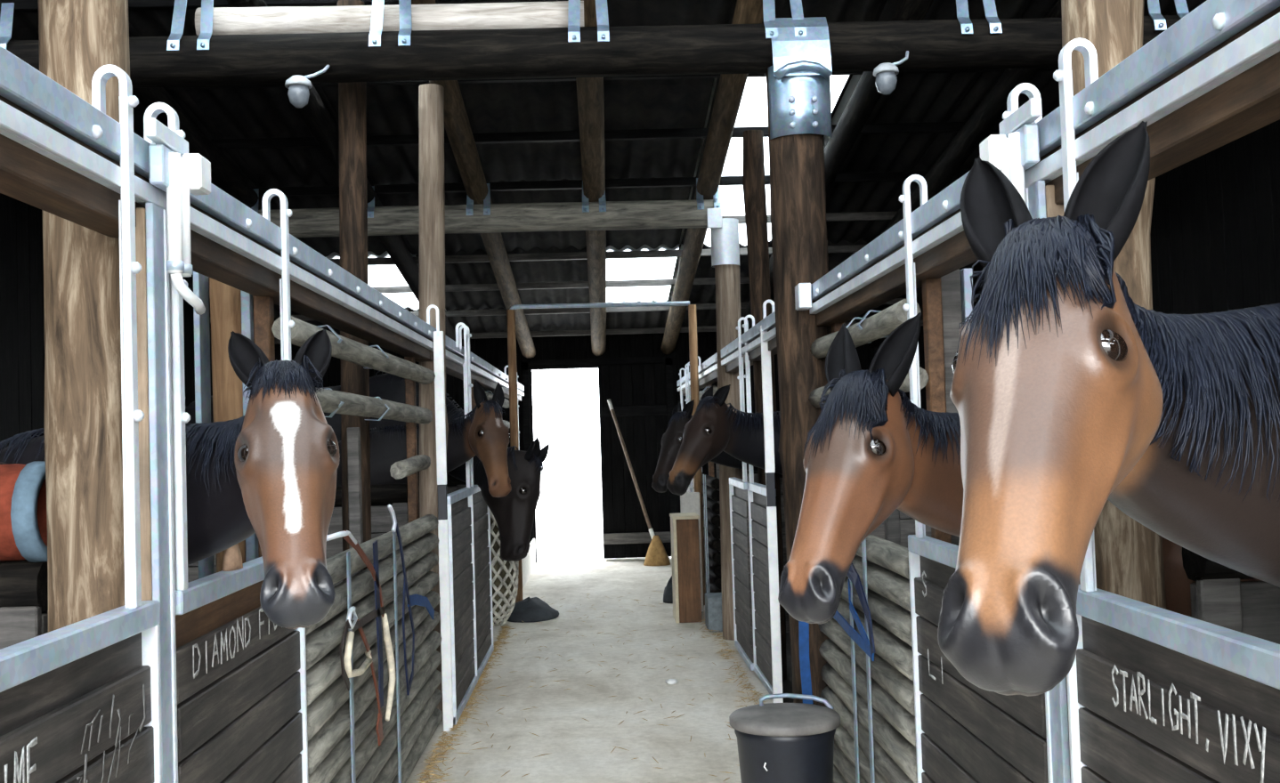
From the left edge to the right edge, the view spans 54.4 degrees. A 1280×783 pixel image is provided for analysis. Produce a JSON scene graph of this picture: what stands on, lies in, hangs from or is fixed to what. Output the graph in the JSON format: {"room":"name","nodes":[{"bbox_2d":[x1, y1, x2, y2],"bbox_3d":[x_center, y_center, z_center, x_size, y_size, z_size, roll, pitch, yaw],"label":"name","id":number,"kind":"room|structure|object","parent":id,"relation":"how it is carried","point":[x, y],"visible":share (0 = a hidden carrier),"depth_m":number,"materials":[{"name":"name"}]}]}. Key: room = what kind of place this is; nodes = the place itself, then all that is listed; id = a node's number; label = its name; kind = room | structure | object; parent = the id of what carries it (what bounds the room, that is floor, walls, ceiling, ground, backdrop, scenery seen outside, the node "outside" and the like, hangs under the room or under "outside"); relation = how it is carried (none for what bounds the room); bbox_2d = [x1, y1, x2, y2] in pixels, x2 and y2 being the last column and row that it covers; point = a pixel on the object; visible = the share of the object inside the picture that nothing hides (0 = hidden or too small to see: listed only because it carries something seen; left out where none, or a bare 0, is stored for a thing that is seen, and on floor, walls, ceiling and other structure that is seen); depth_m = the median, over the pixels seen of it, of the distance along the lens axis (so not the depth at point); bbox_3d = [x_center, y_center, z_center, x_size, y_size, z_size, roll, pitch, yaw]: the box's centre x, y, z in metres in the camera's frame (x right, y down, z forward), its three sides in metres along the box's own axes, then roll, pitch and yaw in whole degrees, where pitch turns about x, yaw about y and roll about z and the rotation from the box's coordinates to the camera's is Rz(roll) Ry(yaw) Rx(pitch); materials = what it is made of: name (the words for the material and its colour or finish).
{"room":"horse stable","nodes":[
{"label":"horse stable","id":0,"kind":"room"},
{"bbox_2d":[0,193,212,449],"bbox_3d":[-4.842,-0.207,6.563,0.074,4.530,19.800,-2,-2,-2],"label":"wall","id":1,"kind":"structure","parent":0,"point":[21,252],"depth_m":9.98,"materials":[{"name":"brown wood"}]},
{"bbox_2d":[405,465,793,782],"bbox_3d":[-0.103,1.924,4.934,120.000,0.204,130.000,-2,-2,-2],"label":"floor","id":2,"kind":"structure","parent":0,"point":[571,565],"depth_m":8.26,"materials":[{"name":"concrete"}]},
{"bbox_2d":[0,559,48,649],"bbox_3d":[-2.960,1.148,2.824,3.201,1.447,0.129,-2,-2,-2],"label":"wall","id":3,"kind":"structure","parent":2,"relation":"on","point":[23,584],"depth_m":2.85,"materials":[{"name":"brown wood"}]},
{"bbox_2d":[0,461,47,563],"bbox_3d":[-1.974,0.297,2.881,1.225,0.235,0.240,-2,-2,-2],"label":"rug","id":4,"kind":"object","parent":3,"relation":"on","point":[23,518],"visible":0.59,"depth_m":2.81,"materials":[{"name":"fabric"}]},
{"bbox_2d":[38,0,129,632],"bbox_3d":[-1.243,-0.009,2.819,0.220,3.652,0.230,-3,-2,35],"label":"log post","id":5,"kind":"object","parent":2,"relation":"on","point":[84,440],"visible":0.45,"depth_m":2.75,"materials":[{"name":"brown wood"}]},
{"bbox_2d":[135,202,178,782],"bbox_3d":[-1.042,0.686,2.677,0.061,2.180,0.097,-2,-2,-2],"label":"steel post","id":6,"kind":"object","parent":2,"relation":"on","point":[152,281],"visible":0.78,"depth_m":2.67,"materials":[{"name":"grey metal"}]},
{"bbox_2d":[0,328,340,629],"bbox_3d":[-1.784,0.882,3.399,2.856,1.962,0.641,-3,-2,27],"label":"horse","id":7,"kind":"object","parent":2,"relation":"on","point":[269,472],"visible":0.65,"depth_m":2.71},
{"bbox_2d":[192,270,258,579],"bbox_3d":[-1.305,0.710,3.993,0.180,2.300,0.140,-2,-2,-2],"label":"post","id":8,"kind":"object","parent":2,"relation":"on","point":[231,309],"visible":0.23,"depth_m":3.97,"materials":[{"name":"brown wood"}]},
{"bbox_2d":[187,483,408,586],"bbox_3d":[-3.026,1.311,7.316,3.351,1.437,0.125,-2,-2,-1],"label":"wall","id":9,"kind":"structure","parent":2,"relation":"on","point":[396,495],"depth_m":7.35,"materials":[{"name":"brown wood"}]},
{"bbox_2d":[252,295,442,782],"bbox_3d":[-1.158,0.812,5.481,0.163,2.190,3.160,-2,-2,-2],"label":"fence","id":10,"kind":"object","parent":2,"relation":"on","point":[344,748],"visible":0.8,"depth_m":5.24,"materials":[{"name":"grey wood"}]},
{"bbox_2d":[0,46,434,360],"bbox_3d":[-1.149,-0.397,3.922,0.143,0.187,6.680,-2,-2,-2],"label":"sliding track","id":11,"kind":"object","parent":10,"relation":"attached to","point":[60,154],"visible":0.83,"depth_m":2.66,"materials":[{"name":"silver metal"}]},
{"bbox_2d":[0,64,162,782],"bbox_3d":[-1.015,0.520,2.007,0.086,2.403,1.210,-2,-2,-2],"label":"door","id":12,"kind":"structure","parent":11,"relation":"hanging from","point":[80,702],"depth_m":2.40,"materials":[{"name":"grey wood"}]},
{"bbox_2d":[143,102,308,782],"bbox_3d":[-1.056,0.567,3.315,0.086,2.403,1.130,-2,-2,-2],"label":"door","id":13,"kind":"structure","parent":11,"relation":"hanging from","point":[241,698],"depth_m":3.14,"materials":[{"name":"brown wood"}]},
{"bbox_2d":[144,117,210,315],"bbox_3d":[-1.006,-0.373,2.717,0.075,0.394,0.235,-2,-2,-2],"label":"latch","id":14,"kind":"object","parent":13,"relation":"attached to","point":[178,173],"depth_m":2.69,"materials":[{"name":"white metal"}]},
{"bbox_2d":[222,543,243,571],"bbox_3d":[-1.056,0.409,3.227,0.045,0.100,0.101,-2,-2,-2],"label":"block","id":15,"kind":"object","parent":13,"relation":"attached to","point":[231,559],"visible":0.7,"depth_m":3.19,"materials":[{"name":"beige wood"}]},
{"bbox_2d":[326,530,395,745],"bbox_3d":[-1.035,0.942,4.741,0.072,0.887,1.024,-2,-2,1],"label":"halter","id":16,"kind":"object","parent":10,"relation":"hanging from","point":[347,673],"visible":0.98,"depth_m":4.87},
{"bbox_2d":[387,504,434,696],"bbox_3d":[-1.070,0.942,5.907,0.017,0.883,1.283,-2,-2,-2],"label":"halter","id":17,"kind":"object","parent":10,"relation":"hanging from","point":[412,600],"visible":1,"depth_m":5.64},
{"bbox_2d":[187,380,511,567],"bbox_3d":[-2.009,1.000,8.153,2.709,2.067,0.652,-2,-2,20],"label":"horse","id":18,"kind":"object","parent":2,"relation":"on","point":[483,433],"visible":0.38,"depth_m":7.84},
{"bbox_2d":[337,0,371,582],"bbox_3d":[-1.408,-0.002,6.168,0.160,3.880,0.158,-1,-2,-2],"label":"log post","id":19,"kind":"object","parent":2,"relation":"on","point":[352,96],"visible":0.43,"depth_m":6.15,"materials":[{"name":"brown wood"}]},
{"bbox_2d":[185,371,549,561],"bbox_3d":[-2.182,0.961,9.029,3.108,2.222,0.801,-3,-2,21],"label":"horse","id":20,"kind":"object","parent":2,"relation":"on","point":[514,514],"visible":0.26,"depth_m":8.64},
{"bbox_2d":[378,473,466,560],"bbox_3d":[-3.091,1.413,10.168,3.400,1.435,0.147,-2,-2,-2],"label":"wall","id":21,"kind":"structure","parent":2,"relation":"on","point":[453,484],"depth_m":10.19,"materials":[{"name":"brown wood"}]},
{"bbox_2d":[489,509,518,626],"bbox_3d":[-1.191,1.329,10.174,0.398,1.156,0.651,-2,-2,-2],"label":"net","id":22,"kind":"object","parent":21,"relation":"hanging from","point":[505,574],"visible":0.3,"depth_m":9.93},
{"bbox_2d":[418,83,448,721],"bbox_3d":[-1.244,0.068,7.472,0.191,3.820,0.186,-1,-2,-2],"label":"log post","id":23,"kind":"object","parent":2,"relation":"on","point":[431,96],"visible":0.52,"depth_m":7.45,"materials":[{"name":"brown wood"}]},
{"bbox_2d":[414,328,524,400],"bbox_3d":[-1.386,-0.127,11.474,0.143,0.187,8.400,-2,-2,-2],"label":"sliding track","id":24,"kind":"object","parent":23,"relation":"attached to","point":[485,374],"visible":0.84,"depth_m":9.79,"materials":[{"name":"grey metal"}]},
{"bbox_2d":[446,322,477,725],"bbox_3d":[-1.130,0.724,7.758,0.086,2.403,1.220,-2,-2,-2],"label":"door","id":25,"kind":"structure","parent":24,"relation":"hanging from","point":[460,510],"depth_m":7.76,"materials":[{"name":"grey wood"}]},
{"bbox_2d":[458,325,494,680],"bbox_3d":[-1.169,0.768,9.006,0.086,2.403,1.200,-2,-2,-2],"label":"door","id":26,"kind":"structure","parent":24,"relation":"hanging from","point":[482,517],"depth_m":8.94,"materials":[{"name":"grey wood"}]},
{"bbox_2d":[504,365,519,437],"bbox_3d":[-1.385,0.941,13.789,0.086,2.403,1.100,-2,-2,-2],"label":"door","id":27,"kind":"structure","parent":24,"relation":"hanging from","point":[506,367],"depth_m":14.23,"materials":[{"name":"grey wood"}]},
{"bbox_2d":[426,304,453,732],"bbox_3d":[-1.143,0.717,7.117,0.090,2.433,0.029,-2,-2,-2],"label":"upright","id":28,"kind":"object","parent":2,"relation":"on","point":[438,336],"visible":0.94,"depth_m":7.11,"materials":[{"name":"white metal"}]},
{"bbox_2d":[471,383,510,428],"bbox_3d":[-1.358,1.039,11.834,0.163,2.190,2.600,-2,-2,-2],"label":"fence","id":29,"kind":"object","parent":2,"relation":"on","point":[506,405],"visible":0.06,"depth_m":10.93,"materials":[{"name":"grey wood"}]},
{"bbox_2d":[521,538,535,589],"bbox_3d":[-1.323,2.023,14.403,0.030,0.340,3.800,-2,-2,-2],"label":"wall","id":30,"kind":"structure","parent":2,"relation":"on","point":[529,563],"depth_m":14.89,"materials":[{"name":"white paint"}]},
{"bbox_2d":[507,597,558,623],"bbox_3d":[-1.009,1.983,11.463,0.528,0.193,0.618,-2,-2,-2],"label":"pile","id":31,"kind":"object","parent":2,"relation":"on","point":[529,610],"visible":0.85,"depth_m":11.26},
{"bbox_2d":[413,591,769,782],"bbox_3d":[-0.224,1.943,8.705,1.964,0.018,8.459,-2,-2,-2],"label":"straw","id":32,"kind":"object","parent":2,"relation":"on","point":[496,644],"visible":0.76,"depth_m":7.76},
{"bbox_2d":[506,300,705,605],"bbox_3d":[-0.326,0.621,11.981,1.830,2.972,0.076,-2,-2,-2],"label":"frame","id":33,"kind":"object","parent":2,"relation":"on","point":[692,308],"visible":0.7,"depth_m":11.98,"materials":[{"name":"brown wood"}]},
{"bbox_2d":[607,399,670,566],"bbox_3d":[-0.013,1.142,16.056,0.334,2.128,1.004,0,-2,-36],"label":"broom","id":34,"kind":"object","parent":2,"relation":"on","point":[656,555],"visible":1,"depth_m":15.74,"materials":[{"name":"brown wood"}]},
{"bbox_2d":[663,575,672,603],"bbox_3d":[0.321,1.935,12.253,0.199,0.260,0.280,-2,-2,-2],"label":"pile","id":35,"kind":"object","parent":2,"relation":"on","point":[668,595],"visible":0.41,"depth_m":12.16,"materials":[{"name":"grey"}]},
{"bbox_2d":[664,679,677,684],"bbox_3d":[0.209,1.918,8.248,0.082,0.020,0.118,-2,-2,-2],"label":"paper scrap","id":36,"kind":"object","parent":2,"relation":"on","point":[669,681],"visible":1,"depth_m":8.22,"materials":[{"name":"white paper"}]},
{"bbox_2d":[669,512,701,623],"bbox_3d":[0.408,1.558,11.072,0.240,0.930,0.435,-2,-2,-2],"label":"base cabinet","id":37,"kind":"object","parent":2,"relation":"on","point":[684,526],"visible":1,"depth_m":10.87,"materials":[{"name":"brown wood"}]},
{"bbox_2d":[680,492,703,611],"bbox_3d":[0.480,1.488,11.560,0.180,1.100,0.070,-2,-2,-2],"label":"plank","id":38,"kind":"object","parent":2,"relation":"on","point":[689,501],"visible":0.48,"depth_m":11.54,"materials":[{"name":"beige wood"}]},
{"bbox_2d":[698,384,721,592],"bbox_3d":[0.683,0.972,11.725,0.163,2.190,1.550,-2,-2,-2],"label":"fence","id":39,"kind":"object","parent":2,"relation":"on","point":[711,508],"visible":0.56,"depth_m":11.35,"materials":[{"name":"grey wood"}]},
{"bbox_2d":[676,311,777,396],"bbox_3d":[0.679,-0.212,10.881,0.143,0.187,9.720,-2,-2,-2],"label":"sliding track","id":40,"kind":"object","parent":39,"relation":"attached to","point":[708,370],"visible":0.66,"depth_m":8.83,"materials":[{"name":"grey metal"}]},
{"bbox_2d":[678,364,690,492],"bbox_3d":[0.552,0.904,14.451,0.086,2.403,1.100,-2,-2,-2],"label":"door","id":41,"kind":"structure","parent":40,"relation":"hanging from","point":[685,369],"depth_m":14.15,"materials":[{"name":"grey metal"}]},
{"bbox_2d":[686,356,702,492],"bbox_3d":[0.593,0.857,13.153,0.086,2.403,1.100,-2,-2,-2],"label":"door","id":42,"kind":"structure","parent":40,"relation":"hanging from","point":[699,358],"depth_m":13.60,"materials":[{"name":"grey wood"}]},
{"bbox_2d":[729,316,753,671],"bbox_3d":[0.720,0.708,8.967,0.086,2.403,0.980,-2,-2,-2],"label":"door","id":43,"kind":"structure","parent":40,"relation":"hanging from","point":[738,488],"depth_m":8.81,"materials":[{"name":"grey wood"}]},
{"bbox_2d":[742,315,776,699],"bbox_3d":[0.777,0.671,7.954,0.086,2.403,1.010,-2,-2,-2],"label":"door","id":44,"kind":"structure","parent":40,"relation":"attached to","point":[757,492],"depth_m":8.11,"materials":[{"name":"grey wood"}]},
{"bbox_2d":[704,592,722,631],"bbox_3d":[0.648,1.855,10.481,0.175,0.280,0.370,-2,-2,-2],"label":"concrete block","id":45,"kind":"object","parent":2,"relation":"on","point":[713,601],"visible":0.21,"depth_m":10.32,"materials":[{"name":"grey concrete"}]},
{"bbox_2d":[651,399,782,493],"bbox_3d":[1.440,1.001,9.295,2.825,1.928,0.624,-1,-2,-11],"label":"horse","id":46,"kind":"object","parent":2,"relation":"on","point":[671,440],"visible":0.18,"depth_m":8.88},
{"bbox_2d":[714,264,742,640],"bbox_3d":[0.731,0.326,10.031,0.240,3.360,0.228,-2,-2,-2],"label":"log post","id":47,"kind":"object","parent":2,"relation":"on","point":[727,276],"visible":0.51,"depth_m":9.96,"materials":[{"name":"brown wood"}]},
{"bbox_2d":[251,178,721,237],"bbox_3d":[-1.313,-1.466,10.019,3.916,0.408,0.266,-2,-2,-2],"label":"cross beam","id":48,"kind":"structure","parent":47,"relation":"on","point":[486,217],"depth_m":9.95,"materials":[{"name":"wood"}]},
{"bbox_2d":[706,208,739,267],"bbox_3d":[0.669,-1.238,10.064,0.265,0.450,0.255,-2,-2,-2],"label":"bracket","id":49,"kind":"object","parent":47,"relation":"attached to","point":[724,231],"visible":0.96,"depth_m":9.97,"materials":[{"name":"silver metal"}]},
{"bbox_2d":[742,129,786,680],"bbox_3d":[0.845,0.083,8.485,0.189,3.730,0.158,0,-3,-38],"label":"log post","id":50,"kind":"object","parent":2,"relation":"on","point":[753,157],"visible":0.51,"depth_m":8.45,"materials":[{"name":"brown wood"}]},
{"bbox_2d":[746,470,789,632],"bbox_3d":[2.554,1.243,10.343,3.300,1.435,0.147,-2,-2,-2],"label":"wall","id":51,"kind":"structure","parent":2,"relation":"on","point":[756,474],"depth_m":10.29,"materials":[{"name":"brown wood"}]},
{"bbox_2d":[760,299,783,703],"bbox_3d":[0.797,0.666,7.410,0.090,2.433,0.029,-2,-2,-2],"label":"upright","id":52,"kind":"object","parent":2,"relation":"on","point":[765,355],"visible":0.78,"depth_m":7.39,"materials":[{"name":"white metal"}]},
{"bbox_2d":[729,693,840,782],"bbox_3d":[0.553,1.479,4.690,0.416,0.629,0.416,-2,-2,-2],"label":"bin","id":53,"kind":"object","parent":2,"relation":"on","point":[777,742],"visible":1,"depth_m":4.55,"materials":[{"name":"black plastic"}]},
{"bbox_2d":[665,384,911,519],"bbox_3d":[1.558,0.930,8.098,2.928,1.990,0.682,-1,-2,-12],"label":"horse","id":54,"kind":"object","parent":2,"relation":"on","point":[714,428],"visible":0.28,"depth_m":7.69},
{"bbox_2d":[765,64,831,707],"bbox_3d":[0.807,0.157,5.818,0.312,3.400,0.384,-2,-2,-2],"label":"log post","id":55,"kind":"object","parent":2,"relation":"on","point":[797,198],"depth_m":5.78,"materials":[{"name":"brown wood"}]},
{"bbox_2d":[0,0,1189,88],"bbox_3d":[-0.242,-1.690,5.902,5.800,0.404,0.257,-2,-2,-2],"label":"cross beam","id":56,"kind":"structure","parent":55,"relation":"on","point":[176,60],"depth_m":5.81,"materials":[{"name":"wood"}]},
{"bbox_2d":[284,64,329,108],"bbox_3d":[-1.516,-1.408,5.698,0.205,0.227,0.118,-1,-2,-14],"label":"lamp","id":57,"kind":"object","parent":56,"relation":"attached to","point":[298,93],"visible":1,"depth_m":5.65,"materials":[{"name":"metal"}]},
{"bbox_2d":[194,0,584,35],"bbox_3d":[-1.189,-1.776,5.978,1.840,0.175,0.192,-1,-2,-2],"label":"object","id":58,"kind":"structure","parent":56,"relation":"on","point":[272,20],"depth_m":5.91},
{"bbox_2d":[873,50,908,95],"bbox_3d":[1.181,-1.489,5.786,0.205,0.227,0.118,-1,-2,-14],"label":"lamp","id":59,"kind":"object","parent":56,"relation":"attached to","point":[886,73],"visible":1,"depth_m":5.74,"materials":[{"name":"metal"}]},
{"bbox_2d":[768,16,832,139],"bbox_3d":[0.750,-1.490,5.879,0.293,0.599,0.291,-2,-2,-2],"label":"metal bracket","id":60,"kind":"object","parent":55,"relation":"attached to","point":[798,77],"visible":1,"depth_m":5.79,"materials":[{"name":"metal"}]},
{"bbox_2d":[798,563,874,704],"bbox_3d":[0.849,1.048,4.961,0.211,0.800,1.474,-2,-2,-2],"label":"halter","id":61,"kind":"object","parent":55,"relation":"hanging from","point":[862,641],"visible":0.4,"depth_m":4.62},
{"bbox_2d":[808,277,951,782],"bbox_3d":[0.899,0.726,4.848,0.163,2.190,1.720,-2,-2,-2],"label":"fence","id":62,"kind":"object","parent":2,"relation":"on","point":[875,736],"visible":0.5,"depth_m":4.47,"materials":[{"name":"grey wood"}]},
{"bbox_2d":[809,0,1279,326],"bbox_3d":[0.921,-0.486,3.210,0.143,0.187,5.120,-2,-2,-2],"label":"sliding track","id":63,"kind":"object","parent":62,"relation":"attached to","point":[1211,79],"visible":0.77,"depth_m":2.24,"materials":[{"name":"grey metal"}]},
{"bbox_2d":[898,82,1048,782],"bbox_3d":[0.900,0.509,3.389,0.086,2.403,1.150,-2,-2,-2],"label":"door","id":64,"kind":"structure","parent":63,"relation":"hanging from","point":[966,733],"depth_m":3.60,"materials":[{"name":"grey wood"}]},
{"bbox_2d":[979,97,1042,202],"bbox_3d":[0.833,-0.428,2.777,0.075,0.394,0.235,-2,-2,-2],"label":"bracket","id":65,"kind":"structure","parent":64,"relation":"attached to","point":[1016,149],"depth_m":2.74,"materials":[{"name":"white metal"}]},
{"bbox_2d":[1053,38,1279,782],"bbox_3d":[0.945,0.458,1.976,0.086,2.403,1.320,-2,-2,-2],"label":"door","id":66,"kind":"structure","parent":63,"relation":"hanging from","point":[1155,694],"depth_m":2.24,"materials":[{"name":"white metal"}]},
{"bbox_2d":[855,511,931,612],"bbox_3d":[2.652,1.123,7.206,3.301,1.452,0.128,-2,-2,-2],"label":"wall","id":67,"kind":"structure","parent":2,"relation":"on","point":[907,527],"depth_m":7.16,"materials":[{"name":"brown wood"}]},
{"bbox_2d":[940,268,972,545],"bbox_3d":[1.066,0.694,4.068,0.108,2.190,0.070,-2,-2,-2],"label":"post","id":68,"kind":"object","parent":2,"relation":"on","point":[956,286],"visible":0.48,"depth_m":4.07,"materials":[{"name":"brown wood"}]},
{"bbox_2d":[777,312,1259,624],"bbox_3d":[1.594,0.780,3.695,2.972,1.977,0.675,-1,-2,-25],"label":"horse","id":69,"kind":"object","parent":2,"relation":"on","point":[870,453],"visible":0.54,"depth_m":3.02},
{"bbox_2d":[1024,180,1080,782],"bbox_3d":[0.935,0.627,2.742,0.061,2.180,0.097,-2,-2,-2],"label":"steel post","id":70,"kind":"object","parent":2,"relation":"on","point":[1040,198],"visible":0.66,"depth_m":2.73,"materials":[{"name":"grey metal"}]},
{"bbox_2d":[937,121,1279,696],"bbox_3d":[1.709,0.656,2.014,2.936,2.104,0.690,-1,-2,-15],"label":"horse","id":71,"kind":"object","parent":2,"relation":"on","point":[1071,396],"visible":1,"depth_m":1.57},
{"bbox_2d":[1061,0,1166,609],"bbox_3d":[1.113,-0.079,2.894,0.209,3.650,0.197,-2,-2,-2],"label":"log post","id":72,"kind":"object","parent":2,"relation":"on","point":[1129,555],"visible":0.23,"depth_m":2.83,"materials":[{"name":"brown wood"}]},
{"bbox_2d":[1182,547,1279,644],"bbox_3d":[2.850,0.967,2.834,3.181,1.447,0.128,-2,-2,-2],"label":"wall","id":73,"kind":"structure","parent":2,"relation":"on","point":[1219,597],"depth_m":2.78,"materials":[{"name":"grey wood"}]},
{"bbox_2d":[274,325,926,563],"bbox_3d":[-0.517,0.748,16.594,9.200,3.050,0.074,-2,-2,-2],"label":"wall","id":74,"kind":"structure","parent":0,"point":[493,351],"depth_m":16.60,"materials":[{"name":"brown wood"}]},
{"bbox_2d":[521,356,677,542],"bbox_3d":[-0.531,0.902,16.570,2.000,2.680,0.120,-2,-2,-2],"label":"trim","id":75,"kind":"structure","parent":74,"relation":"attached to","point":[582,363],"depth_m":16.54,"materials":[{"name":"brown wood"}]},
{"bbox_2d":[598,362,671,558],"bbox_3d":[-0.068,0.910,16.497,0.900,2.570,0.085,-2,-2,-2],"label":"door","id":76,"kind":"structure","parent":74,"relation":"in","point":[636,392],"depth_m":16.48,"materials":[{"name":"brown wood"}]},
{"bbox_2d":[606,557,669,560],"bbox_3d":[-0.028,2.212,16.469,0.840,0.022,0.060,-2,-2,-2],"label":"door sill","id":77,"kind":"structure","parent":74,"relation":"attached to","point":[621,559],"depth_m":16.44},
{"bbox_2d":[0,0,1207,358],"bbox_3d":[-0.275,-1.770,6.838,9.342,1.916,20.635,-2,-2,-2],"label":"ceiling","id":78,"kind":"structure","parent":0,"point":[645,138],"depth_m":9.54,"materials":[{"name":"brown wood"}]},
{"bbox_2d":[973,119,1279,314],"bbox_3d":[4.385,-0.484,6.863,0.074,4.530,19.800,-2,-2,-2],"label":"wall","id":79,"kind":"structure","parent":0,"point":[1215,233],"depth_m":9.13,"materials":[{"name":"brown wood"}]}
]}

